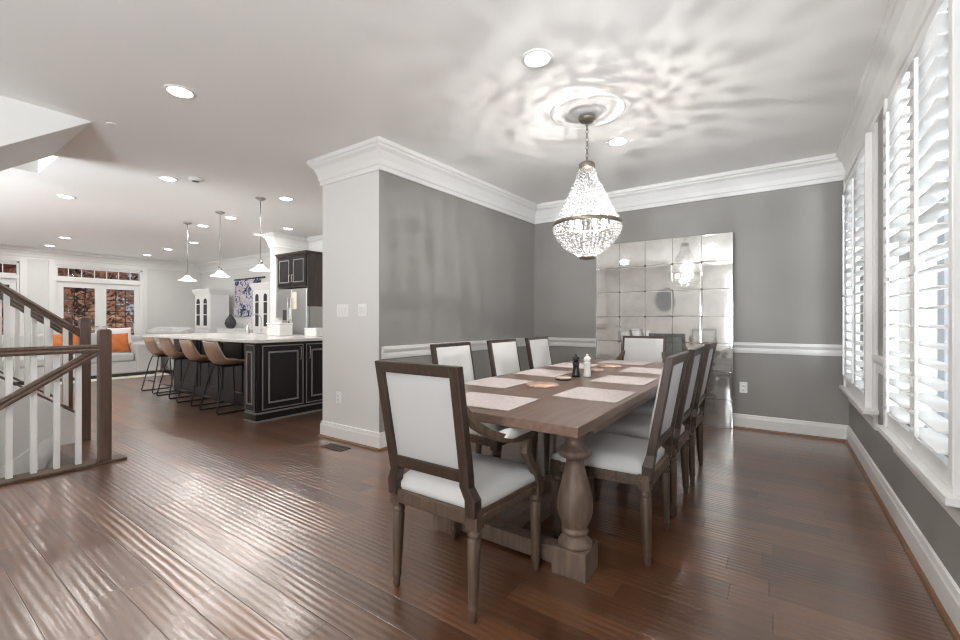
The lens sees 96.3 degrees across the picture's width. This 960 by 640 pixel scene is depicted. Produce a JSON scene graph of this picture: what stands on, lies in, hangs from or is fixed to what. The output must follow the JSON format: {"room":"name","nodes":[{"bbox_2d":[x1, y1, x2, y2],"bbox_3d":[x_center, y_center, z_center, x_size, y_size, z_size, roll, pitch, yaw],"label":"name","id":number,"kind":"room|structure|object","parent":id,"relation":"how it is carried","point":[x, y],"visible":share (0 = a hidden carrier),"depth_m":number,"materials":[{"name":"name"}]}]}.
{"room":"dining room","nodes":[
{"label":"dining room","id":0,"kind":"room"},
{"bbox_2d":[0,379,74,468],"bbox_3d":[-5.012,1.537,2.418,0.086,4.446,4.070,0,0,35],"label":"wall","id":1,"kind":"structure","parent":0,"point":[21,408],"depth_m":3.81,"materials":[{"name":"white paint"}]},
{"bbox_2d":[0,282,90,440],"bbox_3d":[-4.358,-0.139,3.368,0.078,2.598,1.981,0,0,35],"label":"stair railing","id":2,"kind":"object","parent":1,"relation":"on","point":[83,331],"visible":0.84,"depth_m":3.94,"materials":[{"name":"brown wood"}]},
{"bbox_2d":[0,95,90,170],"bbox_3d":[-4.760,-0.752,2.115,1.235,1.661,4.060,0,0,35],"label":"wall","id":3,"kind":"structure","parent":0,"point":[28,132],"depth_m":3.23,"materials":[{"name":"white paint"}]},
{"bbox_2d":[8,259,200,333],"bbox_3d":[-10.407,-0.211,8.817,0.150,2.743,8.650,0,0,35],"label":"wall","id":4,"kind":"structure","parent":0,"point":[170,301],"depth_m":11.46,"materials":[{"name":"white paint"}]},
{"bbox_2d":[0,256,26,334],"bbox_3d":[-10.479,-0.100,8.642,0.130,2.520,1.900,0,0,35],"label":"door","id":5,"kind":"structure","parent":4,"relation":"in","point":[11,279],"depth_m":9.28,"materials":[{"name":"white paint"}]},
{"bbox_2d":[49,260,146,336],"bbox_3d":[-9.221,-0.100,10.459,0.130,2.520,1.840,0,0,35],"label":"door","id":6,"kind":"structure","parent":4,"relation":"in","point":[57,283],"depth_m":10.44,"materials":[{"name":"white paint"}]},
{"bbox_2d":[201,247,322,328],"bbox_3d":[-4.237,-0.211,9.033,9.750,2.743,1.370,0,0,35],"label":"wall","id":7,"kind":"structure","parent":0,"point":[207,281],"depth_m":10.79,"materials":[{"name":"white paint"}]},
{"bbox_2d":[234,276,264,316],"bbox_3d":[-5.756,-0.564,10.711,1.460,0.967,0.036,0,0,35],"label":"curtain","id":8,"kind":"object","parent":7,"relation":"attached to","point":[243,291],"depth_m":10.82,"materials":[{"name":"multicoloured fabric"}]},
{"bbox_2d":[275,250,322,306],"bbox_3d":[-3.163,-0.713,7.851,0.970,0.955,0.671,0,0,35],"label":"upper cabinet","id":9,"kind":"object","parent":7,"relation":"attached to","point":[304,268],"visible":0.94,"depth_m":7.50,"materials":[{"name":"brown wood"}]},
{"bbox_2d":[323,170,533,432],"bbox_3d":[-0.332,-0.211,5.274,0.950,2.743,3.005,0,0,35],"label":"wall","id":10,"kind":"structure","parent":0,"point":[428,265],"depth_m":4.23,"materials":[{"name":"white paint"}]},
{"bbox_2d":[336,391,340,403],"bbox_3d":[-1.367,0.750,4.157,0.072,0.116,0.010,0,0,35],"label":"power outlet","id":11,"kind":"object","parent":10,"relation":"attached to","point":[338,394],"visible":1,"depth_m":4.16,"materials":[{"name":"white plastic"}]},
{"bbox_2d":[337,304,347,316],"bbox_3d":[-1.321,-0.090,4.126,0.165,0.116,0.010,0,0,35],"label":"light switch","id":12,"kind":"object","parent":10,"relation":"attached to","point":[342,310],"visible":1,"depth_m":4.12,"materials":[{"name":"white plastic"}]},
{"bbox_2d":[358,304,366,316],"bbox_3d":[-1.085,-0.090,3.962,0.115,0.116,0.010,0,0,35],"label":"light switch","id":13,"kind":"object","parent":10,"relation":"attached to","point":[362,308],"visible":1,"depth_m":3.95,"materials":[{"name":"white plastic"}]},
{"bbox_2d":[318,413,959,639],"bbox_3d":[-0.648,1.083,1.896,4.344,0.155,8.380,0,0,35],"label":"baseboard","id":14,"kind":"structure","parent":10,"relation":"attached to","point":[938,582],"depth_m":2.85,"materials":[{"name":"white paint"}]},
{"bbox_2d":[0,0,888,263],"bbox_3d":[-4.524,-1.658,4.744,14.360,0.150,8.650,0,0,35],"label":"ceiling","id":15,"kind":"structure","parent":0,"point":[706,87],"depth_m":2.98,"materials":[{"name":"white paint"}]},
{"bbox_2d":[56,194,75,198],"bbox_3d":[-5.311,-1.575,5.516,0.196,0.016,0.196,0,0,35],"label":"recessed light","id":16,"kind":"object","parent":15,"relation":"in","point":[57,195],"visible":1,"depth_m":5.49,"materials":[{"name":"white plastic"}]},
{"bbox_2d":[157,176,178,181],"bbox_3d":[-3.493,-1.575,4.814,0.196,0.016,0.196,0,0,35],"label":"recessed light","id":17,"kind":"object","parent":15,"relation":"in","point":[165,178],"visible":1,"depth_m":4.79,"materials":[{"name":"white plastic"}]},
{"bbox_2d":[163,84,196,98],"bbox_3d":[-2.079,-1.575,2.981,0.196,0.016,0.196,0,0,35],"label":"recessed light","id":18,"kind":"object","parent":15,"relation":"in","point":[179,91],"visible":1,"depth_m":2.96,"materials":[{"name":"white paint"}]},
{"bbox_2d":[178,222,196,280],"bbox_3d":[-4.754,-1.111,6.989,0.260,0.944,0.260,0,0,35],"label":"pendant lamp","id":19,"kind":"object","parent":15,"relation":"hanging from","point":[187,277],"visible":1,"depth_m":6.98,"materials":[{"name":"white glass"}]},
{"bbox_2d":[188,176,201,182],"bbox_3d":[-3.181,-1.564,4.805,0.130,0.038,0.130,0,0,35],"label":"smoke detector","id":20,"kind":"object","parent":15,"relation":"attached to","point":[191,178],"visible":1,"depth_m":4.77,"materials":[{"name":"white paint"}]},
{"bbox_2d":[210,211,229,276],"bbox_3d":[-3.814,-1.111,6.309,0.260,0.944,0.260,0,0,35],"label":"pendant lamp","id":21,"kind":"object","parent":15,"relation":"hanging from","point":[219,273],"visible":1,"depth_m":6.27,"materials":[{"name":"white glass"}]},
{"bbox_2d":[249,197,270,271],"bbox_3d":[-2.850,-1.111,5.584,0.260,0.944,0.260,0,0,35],"label":"pendant lamp","id":22,"kind":"object","parent":15,"relation":"hanging from","point":[260,267],"visible":1,"depth_m":5.57,"materials":[{"name":"white glass"}]},
{"bbox_2d":[278,196,293,200],"bbox_3d":[-2.529,-1.575,5.607,0.196,0.016,0.196,0,0,35],"label":"recessed light","id":23,"kind":"object","parent":15,"relation":"in","point":[281,197],"visible":1,"depth_m":5.58,"materials":[{"name":"white"}]},
{"bbox_2d":[521,48,552,68],"bbox_3d":[0.345,-1.575,2.603,0.196,0.016,0.196,0,0,35],"label":"recessed light","id":24,"kind":"object","parent":15,"relation":"in","point":[538,57],"visible":1,"depth_m":2.58,"materials":[{"name":"white plastic"}]},
{"bbox_2d":[550,92,625,128],"bbox_3d":[0.815,-1.575,3.267,0.556,0.016,0.556,0,0,35],"label":"ceiling medallion","id":25,"kind":"object","parent":15,"relation":"attached to","point":[606,107],"visible":0.83,"depth_m":3.21,"materials":[{"name":"white paint"}]},
{"bbox_2d":[553,114,622,259],"bbox_3d":[0.820,-1.008,3.299,0.517,1.091,0.519,0,0,-36],"label":"chandelier","id":26,"kind":"object","parent":25,"relation":"hanging from","point":[587,165],"visible":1,"depth_m":3.22,"materials":[{"name":"clear glass"}]},
{"bbox_2d":[553,218,622,257],"bbox_3d":[0.821,-0.603,3.301,0.522,0.250,0.520,0,0,35],"label":"basket","id":27,"kind":"object","parent":26,"relation":"on","point":[618,225],"depth_m":3.22,"materials":[{"name":"clear glass"}]},
{"bbox_2d":[607,137,629,145],"bbox_3d":[1.224,-1.575,3.815,0.196,0.016,0.196,0,0,35],"label":"recessed light","id":28,"kind":"object","parent":15,"relation":"in","point":[618,141],"visible":1,"depth_m":3.79,"materials":[{"name":"white plastic"}]},
{"bbox_2d":[0,368,953,639],"bbox_3d":[-4.524,1.260,4.744,14.360,0.200,8.650,0,0,35],"label":"floor","id":29,"kind":"structure","parent":0,"point":[211,526],"depth_m":2.16,"materials":[{"name":"brown wood"}]},
{"bbox_2d":[0,436,52,477],"bbox_3d":[-4.378,2.252,2.511,0.849,2.384,2.935,0,0,35],"label":"flight","id":30,"kind":"object","parent":29,"relation":"attached to","point":[21,464],"visible":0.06,"depth_m":3.84,"materials":[{"name":"white paint"}]},
{"bbox_2d":[0,292,72,411],"bbox_3d":[-5.134,-0.139,4.003,0.078,2.598,1.981,0,0,35],"label":"stair railing","id":31,"kind":"object","parent":29,"relation":"on","point":[18,307],"visible":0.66,"depth_m":4.56,"materials":[{"name":"brown wood"}]},
{"bbox_2d":[0,329,126,486],"bbox_3d":[-4.175,1.156,1.923,0.165,2.162,4.130,0,0,35],"label":"stair railing","id":32,"kind":"object","parent":29,"relation":"on","point":[102,350],"visible":1,"depth_m":3.29,"materials":[{"name":"brown wood"}]},
{"bbox_2d":[17,372,168,387],"bbox_3d":[-8.586,1.153,8.346,2.380,0.014,3.550,0,0,35],"label":"area rug","id":33,"kind":"object","parent":29,"relation":"on","point":[157,373],"visible":0.22,"depth_m":8.72,"materials":[{"name":"beige carpet"}]},
{"bbox_2d":[0,333,160,385],"bbox_3d":[-8.276,0.710,8.162,1.140,0.871,3.400,0,0,35],"label":"sectional sofa","id":34,"kind":"object","parent":33,"relation":"on","point":[135,362],"visible":0.41,"depth_m":8.75,"materials":[{"name":"grey fabric"}]},
{"bbox_2d":[2,334,43,347],"bbox_3d":[-8.624,0.478,8.264,0.246,0.408,1.030,0,0,35],"label":"cushion","id":35,"kind":"object","parent":34,"relation":"on","point":[40,337],"depth_m":8.12,"materials":[{"name":"grey fabric"}]},
{"bbox_2d":[2,354,74,368],"bbox_3d":[-8.214,0.759,7.979,0.810,0.168,1.054,0,0,35],"label":"seat cushion","id":36,"kind":"object","parent":34,"relation":"on","point":[40,358],"depth_m":7.73,"materials":[{"name":"grey fabric"}]},
{"bbox_2d":[53,334,77,353],"bbox_3d":[-7.950,0.460,8.228,0.195,0.399,0.480,0,0,40],"label":"throw pillow","id":37,"kind":"object","parent":34,"relation":"on","point":[57,338],"visible":0.16,"depth_m":8.15,"materials":[{"name":"orange fabric"}]},
{"bbox_2d":[91,333,96,344],"bbox_3d":[-8.087,0.478,9.041,0.246,0.408,0.780,0,0,35],"label":"cushion","id":38,"kind":"object","parent":34,"relation":"on","point":[93,335],"depth_m":8.96,"materials":[{"name":"grey fabric"}]},
{"bbox_2d":[73,352,133,362],"bbox_3d":[-7.676,0.759,8.756,0.810,0.168,0.804,0,0,35],"label":"seat cushion","id":39,"kind":"object","parent":34,"relation":"on","point":[117,357],"depth_m":8.70,"materials":[{"name":"grey fabric"}]},
{"bbox_2d":[107,327,131,343],"bbox_3d":[-7.548,0.360,9.020,0.179,0.407,0.420,0,0,29],"label":"throw pillow","id":40,"kind":"object","parent":34,"relation":"on","point":[114,330],"visible":0.48,"depth_m":9.05,"materials":[{"name":"white fabric"}]},
{"bbox_2d":[112,333,130,351],"bbox_3d":[-7.484,0.470,8.830,0.195,0.399,0.480,0,0,29],"label":"throw pillow","id":41,"kind":"object","parent":34,"relation":"on","point":[120,343],"visible":0.66,"depth_m":8.85,"materials":[{"name":"orange fabric"}]},
{"bbox_2d":[141,337,174,393],"bbox_3d":[-5.211,0.713,7.054,0.478,0.894,0.463,0,0,35],"label":"bar stool","id":42,"kind":"object","parent":29,"relation":"on","point":[150,342],"visible":0.65,"depth_m":6.88,"materials":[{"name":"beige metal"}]},
{"bbox_2d":[146,327,193,369],"bbox_3d":[-6.884,0.660,9.996,1.900,1.000,0.900,0,0,35],"label":"loveseat","id":43,"kind":"object","parent":29,"relation":"on","point":[156,330],"visible":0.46,"depth_m":9.48,"materials":[{"name":"grey fabric"}]},
{"bbox_2d":[174,327,193,332],"bbox_3d":[-6.491,0.463,9.466,0.590,0.605,0.265,0,0,35],"label":"cushion","id":44,"kind":"object","parent":43,"relation":"on","point":[184,329],"depth_m":9.29,"materials":[{"name":"grey fabric"}]},
{"bbox_2d":[156,338,195,398],"bbox_3d":[-4.617,0.713,6.594,0.478,0.894,0.463,0,0,35],"label":"bar stool","id":45,"kind":"object","parent":29,"relation":"on","point":[168,348],"visible":0.63,"depth_m":6.42,"materials":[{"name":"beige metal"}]},
{"bbox_2d":[176,339,223,406],"bbox_3d":[-3.920,0.713,6.038,0.478,0.894,0.463,0,0,35],"label":"bar stool","id":46,"kind":"object","parent":29,"relation":"on","point":[188,347],"visible":0.81,"depth_m":5.88,"materials":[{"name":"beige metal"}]},
{"bbox_2d":[192,288,229,332],"bbox_3d":[-6.909,0.190,11.041,0.950,1.940,0.510,0,0,35],"label":"china cabinet","id":47,"kind":"object","parent":29,"relation":"on","point":[211,305],"visible":0.64,"depth_m":10.81,"materials":[{"name":"white paint"}]},
{"bbox_2d":[199,341,244,414],"bbox_3d":[-3.277,0.713,5.545,0.478,0.894,0.463,0,0,35],"label":"bar stool","id":48,"kind":"object","parent":29,"relation":"on","point":[213,351],"visible":0.88,"depth_m":5.40,"materials":[{"name":"beige leather"}]},
{"bbox_2d":[216,328,252,332],"bbox_3d":[-5.691,0.655,10.313,1.600,0.890,0.480,0,0,35],"label":"sideboard","id":49,"kind":"object","parent":29,"relation":"on","point":[220,330],"visible":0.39,"depth_m":10.22,"materials":[{"name":"white paint"}]},
{"bbox_2d":[224,314,236,328],"bbox_3d":[-6.155,0.030,10.610,0.260,0.360,0.260,0,0,35],"label":"vase","id":50,"kind":"object","parent":49,"relation":"on","point":[230,322],"visible":1,"depth_m":10.54,"materials":[{"name":"grey ceramic"}]},
{"bbox_2d":[174,339,322,422],"bbox_3d":[-3.509,0.712,6.297,3.321,0.897,1.280,0,0,35],"label":"kitchen island","id":51,"kind":"object","parent":29,"relation":"on","point":[279,379],"visible":0.75,"depth_m":5.33,"materials":[{"name":"black paint"}]},
{"bbox_2d":[144,332,322,342],"bbox_3d":[-3.478,0.244,6.300,3.280,0.038,1.360,0,0,35],"label":"island countertop","id":52,"kind":"structure","parent":51,"relation":"on","point":[234,336],"depth_m":5.58,"materials":[{"name":"stone"}]},
{"bbox_2d":[251,314,262,333],"bbox_3d":[-3.505,0.062,6.753,0.179,0.325,0.088,0,0,-36],"label":"kitchen faucet","id":53,"kind":"object","parent":52,"relation":"on","point":[261,329],"visible":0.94,"depth_m":6.79,"materials":[{"name":"silver metal"}]},
{"bbox_2d":[271,318,282,322],"bbox_3d":[-3.086,0.100,6.540,0.160,0.250,0.160,0,0,35],"label":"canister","id":54,"kind":"object","parent":52,"relation":"on","point":[275,320],"visible":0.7,"depth_m":6.48,"materials":[{"name":"white ceramic"}]},
{"bbox_2d":[266,323,292,335],"bbox_3d":[-2.887,0.133,6.195,0.350,0.185,0.210,0,0,35],"label":"bin","id":55,"kind":"object","parent":52,"relation":"on","point":[273,329],"visible":1,"depth_m":6.10,"materials":[{"name":"white ceramic"}]},
{"bbox_2d":[304,328,322,336],"bbox_3d":[-2.275,0.168,5.990,0.290,0.115,0.210,0,0,35],"label":"box","id":56,"kind":"object","parent":52,"relation":"on","point":[316,332],"visible":0.78,"depth_m":5.88,"materials":[{"name":"white ceramic"}]},
{"bbox_2d":[249,282,269,332],"bbox_3d":[-4.710,0.170,9.622,0.860,1.980,0.460,0,0,35],"label":"china cabinet","id":57,"kind":"object","parent":29,"relation":"on","point":[261,291],"visible":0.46,"depth_m":9.46,"materials":[{"name":"white paint"}]},
{"bbox_2d":[278,288,322,334],"bbox_3d":[-3.172,0.292,7.839,0.890,1.695,0.681,0,0,35],"label":"refrigerator","id":58,"kind":"object","parent":29,"relation":"on","point":[304,316],"visible":0.36,"depth_m":7.52,"materials":[{"name":"grey metal"}]},
{"bbox_2d":[292,292,296,308],"bbox_3d":[-3.262,-0.340,7.551,0.150,0.300,0.002,0,0,35],"label":"paper note","id":59,"kind":"object","parent":58,"relation":"attached to","point":[294,294],"visible":1,"depth_m":7.54,"materials":[{"name":"beige paper"}]},
{"bbox_2d":[321,443,350,451],"bbox_3d":[-1.315,1.157,3.915,0.280,0.006,0.120,0,0,35],"label":"floor vent","id":60,"kind":"object","parent":29,"relation":"in","point":[333,446],"visible":1,"depth_m":3.90,"materials":[{"name":"brown metal"}]},
{"bbox_2d":[324,443,346,449],"bbox_3d":[-1.315,1.157,3.915,0.256,0.005,0.096,0,0,35],"label":"grille","id":61,"kind":"object","parent":60,"relation":"attached to","point":[333,446],"depth_m":3.92,"materials":[{"name":"brown metal"}]},
{"bbox_2d":[375,360,542,623],"bbox_3d":[-0.093,0.665,1.919,0.590,0.990,0.593,0,0,35],"label":"armchair","id":62,"kind":"object","parent":29,"relation":"on","point":[427,418],"visible":1,"depth_m":1.74,"materials":[{"name":"brown wood"}]},
{"bbox_2d":[401,452,534,507],"bbox_3d":[-0.062,0.703,1.964,0.518,0.085,0.462,0,0,35],"label":"seat cushion","id":63,"kind":"object","parent":62,"relation":"on","point":[498,482],"depth_m":1.82,"materials":[{"name":"grey fabric"}]},
{"bbox_2d":[430,342,537,461],"bbox_3d":[0.017,0.665,3.017,0.593,0.990,0.543,0,0,35],"label":"dining chair","id":64,"kind":"object","parent":29,"relation":"on","point":[458,353],"visible":0.2,"depth_m":3.05,"materials":[{"name":"grey fabric"}]},
{"bbox_2d":[436,345,473,381],"bbox_3d":[-0.160,0.392,3.139,0.082,0.396,0.392,0,0,35],"label":"cushion","id":65,"kind":"object","parent":64,"relation":"on","point":[452,355],"depth_m":3.16,"materials":[{"name":"grey fabric"}]},
{"bbox_2d":[469,422,508,435],"bbox_3d":[0.062,0.703,2.986,0.462,0.085,0.518,0,0,35],"label":"seat cushion","id":66,"kind":"object","parent":64,"relation":"on","point":[498,428],"depth_m":2.74,"materials":[{"name":"grey fabric"}]},
{"bbox_2d":[486,339,549,473],"bbox_3d":[0.421,0.665,3.601,0.593,0.990,0.543,0,0,35],"label":"dining chair","id":67,"kind":"object","parent":29,"relation":"on","point":[503,353],"visible":0.21,"depth_m":3.62,"materials":[{"name":"grey fabric"}]},
{"bbox_2d":[492,341,519,375],"bbox_3d":[0.244,0.392,3.723,0.082,0.396,0.392,0,0,35],"label":"cushion","id":68,"kind":"object","parent":67,"relation":"on","point":[505,357],"depth_m":3.68,"materials":[{"name":"grey fabric"}]},
{"bbox_2d":[525,336,551,442],"bbox_3d":[0.796,0.665,4.143,0.593,0.990,0.543,0,0,35],"label":"dining chair","id":69,"kind":"object","parent":29,"relation":"on","point":[538,349],"visible":0.1,"depth_m":4.20,"materials":[{"name":"grey fabric"}]},
{"bbox_2d":[529,339,551,367],"bbox_3d":[0.620,0.392,4.266,0.082,0.396,0.392,0,0,35],"label":"cushion","id":70,"kind":"object","parent":69,"relation":"on","point":[539,349],"depth_m":4.21,"materials":[{"name":"grey fabric"}]},
{"bbox_2d":[433,359,679,583],"bbox_3d":[0.728,0.780,3.041,1.045,0.760,2.790,0,0,35],"label":"dining table","id":71,"kind":"object","parent":29,"relation":"on","point":[574,555],"visible":0.45,"depth_m":1.97,"materials":[{"name":"brown wood"}]},
{"bbox_2d":[464,377,533,388],"bbox_3d":[0.109,0.398,2.740,0.336,0.004,0.364,0,0,35],"label":"placemat","id":72,"kind":"object","parent":71,"relation":"on","point":[493,382],"visible":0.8,"depth_m":2.72,"materials":[{"name":"white fabric"}]},
{"bbox_2d":[466,392,538,410],"bbox_3d":[0.037,0.398,2.127,0.410,0.004,0.330,0,0,32],"label":"placemat","id":73,"kind":"object","parent":71,"relation":"on","point":[473,399],"visible":0.76,"depth_m":2.09,"materials":[{"name":"white fabric"}]},
{"bbox_2d":[512,369,571,376],"bbox_3d":[0.481,0.398,3.243,0.336,0.004,0.364,0,0,35],"label":"placemat","id":74,"kind":"object","parent":71,"relation":"on","point":[534,372],"visible":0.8,"depth_m":3.24,"materials":[{"name":"white fabric"}]},
{"bbox_2d":[526,382,558,387],"bbox_3d":[0.380,0.394,2.613,0.198,0.012,0.198,0,0,35],"label":"trivet","id":75,"kind":"object","parent":71,"relation":"on","point":[530,384],"visible":1,"depth_m":2.58,"materials":[{"name":"brown wood"}]},
{"bbox_2d":[549,362,597,368],"bbox_3d":[0.818,0.398,3.764,0.336,0.004,0.364,0,0,35],"label":"placemat","id":76,"kind":"object","parent":71,"relation":"on","point":[566,365],"visible":0.6,"depth_m":3.74,"materials":[{"name":"white fabric"}]},
{"bbox_2d":[572,354,579,376],"bbox_3d":[0.676,0.319,3.029,0.060,0.162,0.060,0,0,35],"label":"pepper mill","id":77,"kind":"object","parent":71,"relation":"on","point":[575,373],"visible":1,"depth_m":3.01,"materials":[{"name":"black paint"}]},
{"bbox_2d":[583,354,591,376],"bbox_3d":[0.755,0.319,3.029,0.060,0.162,0.060,0,0,35],"label":"pepper mill","id":78,"kind":"object","parent":71,"relation":"on","point":[587,371],"visible":1,"depth_m":3.01,"materials":[{"name":"white ceramic"}]},
{"bbox_2d":[552,387,636,402],"bbox_3d":[0.619,0.398,2.308,0.336,0.004,0.364,0,0,35],"label":"placemat","id":79,"kind":"object","parent":71,"relation":"on","point":[584,393],"visible":1,"depth_m":2.28,"materials":[{"name":"white fabric"}]},
{"bbox_2d":[597,364,620,367],"bbox_3d":[1.103,0.394,3.675,0.198,0.012,0.198,0,0,35],"label":"trivet","id":80,"kind":"object","parent":71,"relation":"on","point":[599,365],"visible":1,"depth_m":3.65,"materials":[{"name":"brown wood"}]},
{"bbox_2d":[591,375,656,385],"bbox_3d":[0.959,0.398,2.851,0.336,0.004,0.364,0,0,35],"label":"placemat","id":81,"kind":"object","parent":71,"relation":"on","point":[628,380],"visible":1,"depth_m":2.81,"materials":[{"name":"white fabric"}]},
{"bbox_2d":[598,360,652,364],"bbox_3d":[1.366,0.398,4.029,0.410,0.004,0.330,0,0,36],"label":"placemat","id":82,"kind":"object","parent":71,"relation":"on","point":[607,361],"visible":1,"depth_m":4.00,"materials":[{"name":"white fabric"}]},
{"bbox_2d":[618,367,661,374],"bbox_3d":[1.309,0.398,3.375,0.336,0.004,0.364,0,0,35],"label":"placemat","id":83,"kind":"object","parent":71,"relation":"on","point":[631,369],"visible":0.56,"depth_m":3.37,"materials":[{"name":"white fabric"}]},
{"bbox_2d":[550,351,689,565],"bbox_3d":[0.762,0.665,2.306,0.593,0.990,0.543,0,0,35],"label":"dining chair","id":84,"kind":"object","parent":29,"relation":"on","point":[639,462],"visible":0.87,"depth_m":2.14,"materials":[{"name":"brown wood"}]},
{"bbox_2d":[552,432,664,474],"bbox_3d":[0.717,0.703,2.337,0.462,0.085,0.518,0,0,35],"label":"seat cushion","id":85,"kind":"object","parent":84,"relation":"on","point":[612,454],"depth_m":2.17,"materials":[{"name":"grey fabric"}]},
{"bbox_2d":[649,366,663,437],"bbox_3d":[0.939,0.392,2.184,0.082,0.396,0.392,0,0,35],"label":"cushion","id":86,"kind":"object","parent":84,"relation":"on","point":[661,432],"depth_m":2.04,"materials":[{"name":"grey fabric"}]},
{"bbox_2d":[615,336,666,398],"bbox_3d":[1.583,0.665,4.333,0.590,0.990,0.593,0,0,35],"label":"armchair","id":87,"kind":"object","parent":29,"relation":"on","point":[634,348],"visible":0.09,"depth_m":4.51,"materials":[{"name":"white fabric"}]},
{"bbox_2d":[624,338,662,361],"bbox_3d":[1.705,0.392,4.510,0.392,0.396,0.082,0,0,35],"label":"cushion","id":88,"kind":"object","parent":87,"relation":"on","point":[635,349],"depth_m":4.50,"materials":[{"name":"grey fabric"}]},
{"bbox_2d":[594,346,705,516],"bbox_3d":[1.115,0.665,2.816,0.593,0.990,0.543,0,0,35],"label":"dining chair","id":89,"kind":"object","parent":29,"relation":"on","point":[632,425],"visible":0.63,"depth_m":2.69,"materials":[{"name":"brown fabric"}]},
{"bbox_2d":[599,413,684,439],"bbox_3d":[1.070,0.703,2.847,0.462,0.085,0.518,0,0,35],"label":"seat cushion","id":90,"kind":"object","parent":89,"relation":"on","point":[632,425],"depth_m":2.72,"materials":[{"name":"grey fabric"}]},
{"bbox_2d":[596,232,732,428],"bbox_3d":[2.089,0.110,5.026,1.503,2.100,0.043,0,0,35],"label":"wall mirror","id":91,"kind":"object","parent":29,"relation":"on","point":[680,289],"visible":0.73,"depth_m":4.90,"materials":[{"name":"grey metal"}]},
{"bbox_2d":[629,342,716,481],"bbox_3d":[1.496,0.665,3.367,0.593,0.990,0.543,0,0,35],"label":"dining chair","id":92,"kind":"object","parent":29,"relation":"on","point":[647,408],"visible":0.52,"depth_m":3.23,"materials":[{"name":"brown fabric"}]},
{"bbox_2d":[629,399,699,415],"bbox_3d":[1.451,0.703,3.398,0.462,0.085,0.518,0,0,35],"label":"seat cushion","id":93,"kind":"object","parent":92,"relation":"on","point":[647,408],"depth_m":3.29,"materials":[{"name":"grey fabric"}]},
{"bbox_2d":[534,181,848,424],"bbox_3d":[2.246,-0.211,5.080,3.510,2.743,0.150,0,0,35],"label":"wall","id":94,"kind":"structure","parent":0,"point":[787,243],"depth_m":4.48,"materials":[{"name":"grey paint"}]},
{"bbox_2d":[0,0,926,272],"bbox_3d":[-4.594,-1.462,4.731,14.060,0.243,8.550,0,0,35],"label":"trim","id":95,"kind":"structure","parent":94,"relation":"attached to","point":[900,18],"depth_m":4.38,"materials":[{"name":"white paint"}]},
{"bbox_2d":[381,337,841,358],"bbox_3d":[1.319,0.294,3.978,3.480,0.112,2.716,0,0,35],"label":"trim","id":96,"kind":"structure","parent":94,"relation":"attached to","point":[387,352],"depth_m":4.37,"materials":[{"name":"white paint"}]},
{"bbox_2d":[740,382,747,392],"bbox_3d":[2.813,0.720,4.590,0.072,0.116,0.010,0,0,35],"label":"power outlet","id":97,"kind":"object","parent":94,"relation":"attached to","point":[743,385],"visible":1,"depth_m":4.59,"materials":[{"name":"white plastic"}]},
{"bbox_2d":[849,8,959,587],"bbox_3d":[1.242,-0.211,0.679,0.150,2.743,8.530,0,0,35],"label":"wall","id":98,"kind":"structure","parent":0,"point":[937,526],"depth_m":2.39,"materials":[{"name":"grey paint"}]},
{"bbox_2d":[839,122,878,430],"bbox_3d":[3.078,-0.295,3.440,0.195,2.090,1.370,0,0,35],"label":"window","id":99,"kind":"structure","parent":98,"relation":"in","point":[868,410],"depth_m":2.98,"materials":[{"name":"white paint"}]},
{"bbox_2d":[842,165,862,394],"bbox_3d":[3.190,-0.324,3.703,0.106,1.860,0.552,0,0,35],"label":"plantation shutter","id":100,"kind":"object","parent":99,"relation":"attached to","point":[851,386],"visible":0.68,"depth_m":3.73,"materials":[{"name":"white paint"}]},
{"bbox_2d":[851,147,863,403],"bbox_3d":[2.871,-0.324,3.242,0.106,1.860,0.552,0,0,35],"label":"plantation shutter","id":101,"kind":"object","parent":99,"relation":"attached to","point":[858,176],"visible":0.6,"depth_m":3.26,"materials":[{"name":"white paint"}]},
{"bbox_2d":[872,355,882,374],"bbox_3d":[2.520,0.294,2.686,0.034,0.112,0.555,0,0,35],"label":"trim","id":102,"kind":"structure","parent":98,"relation":"attached to","point":[878,360],"depth_m":2.79,"materials":[{"name":"white paint"}]},
{"bbox_2d":[877,0,959,525],"bbox_3d":[2.042,-0.295,1.943,0.195,2.090,1.260,0,0,35],"label":"window","id":103,"kind":"structure","parent":98,"relation":"in","point":[948,497],"depth_m":1.52,"materials":[{"name":"white paint"}]},
{"bbox_2d":[882,48,926,450],"bbox_3d":[2.154,-0.324,2.206,0.106,1.860,0.552,0,0,35],"label":"plantation shutter","id":104,"kind":"object","parent":103,"relation":"attached to","point":[897,130],"visible":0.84,"depth_m":2.20,"materials":[{"name":"white paint"}]},
{"bbox_2d":[906,0,947,485],"bbox_3d":[1.835,-0.324,1.746,0.106,1.860,0.552,0,0,35],"label":"plantation shutter","id":105,"kind":"object","parent":103,"relation":"attached to","point":[929,64],"visible":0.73,"depth_m":1.75,"materials":[{"name":"white paint"}]},
{"label":"outside","id":106,"kind":"structure","parent":0,"visible":0},
{"bbox_3d":[-22.692,1.535,18.751,31.340,0.250,55.000,0,0,35],"label":"ground","id":107,"kind":"structure","parent":106,"visible":0},
{"bbox_2d":[0,264,15,334],"bbox_3d":[-14.486,-1.925,12.823,2.529,6.678,2.532,0,0,35],"label":"autumn tree","id":108,"kind":"object","parent":107,"relation":"on","point":[4,265],"visible":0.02,"depth_m":12.83,"materials":[{"name":"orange plant"}]},
{"bbox_2d":[58,268,130,332],"bbox_3d":[-11.606,-1.611,12.409,2.414,6.052,2.450,0,0,35],"label":"autumn tree","id":109,"kind":"object","parent":107,"relation":"on","point":[68,291],"visible":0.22,"depth_m":12.36,"materials":[{"name":"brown plant"}]},
{"bbox_2d":[64,269,138,334],"bbox_3d":[-13.021,-1.919,15.096,2.699,6.666,2.684,0,0,35],"label":"autumn tree","id":110,"kind":"object","parent":107,"relation":"on","point":[136,275],"visible":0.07,"depth_m":14.96,"materials":[{"name":"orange plant"}]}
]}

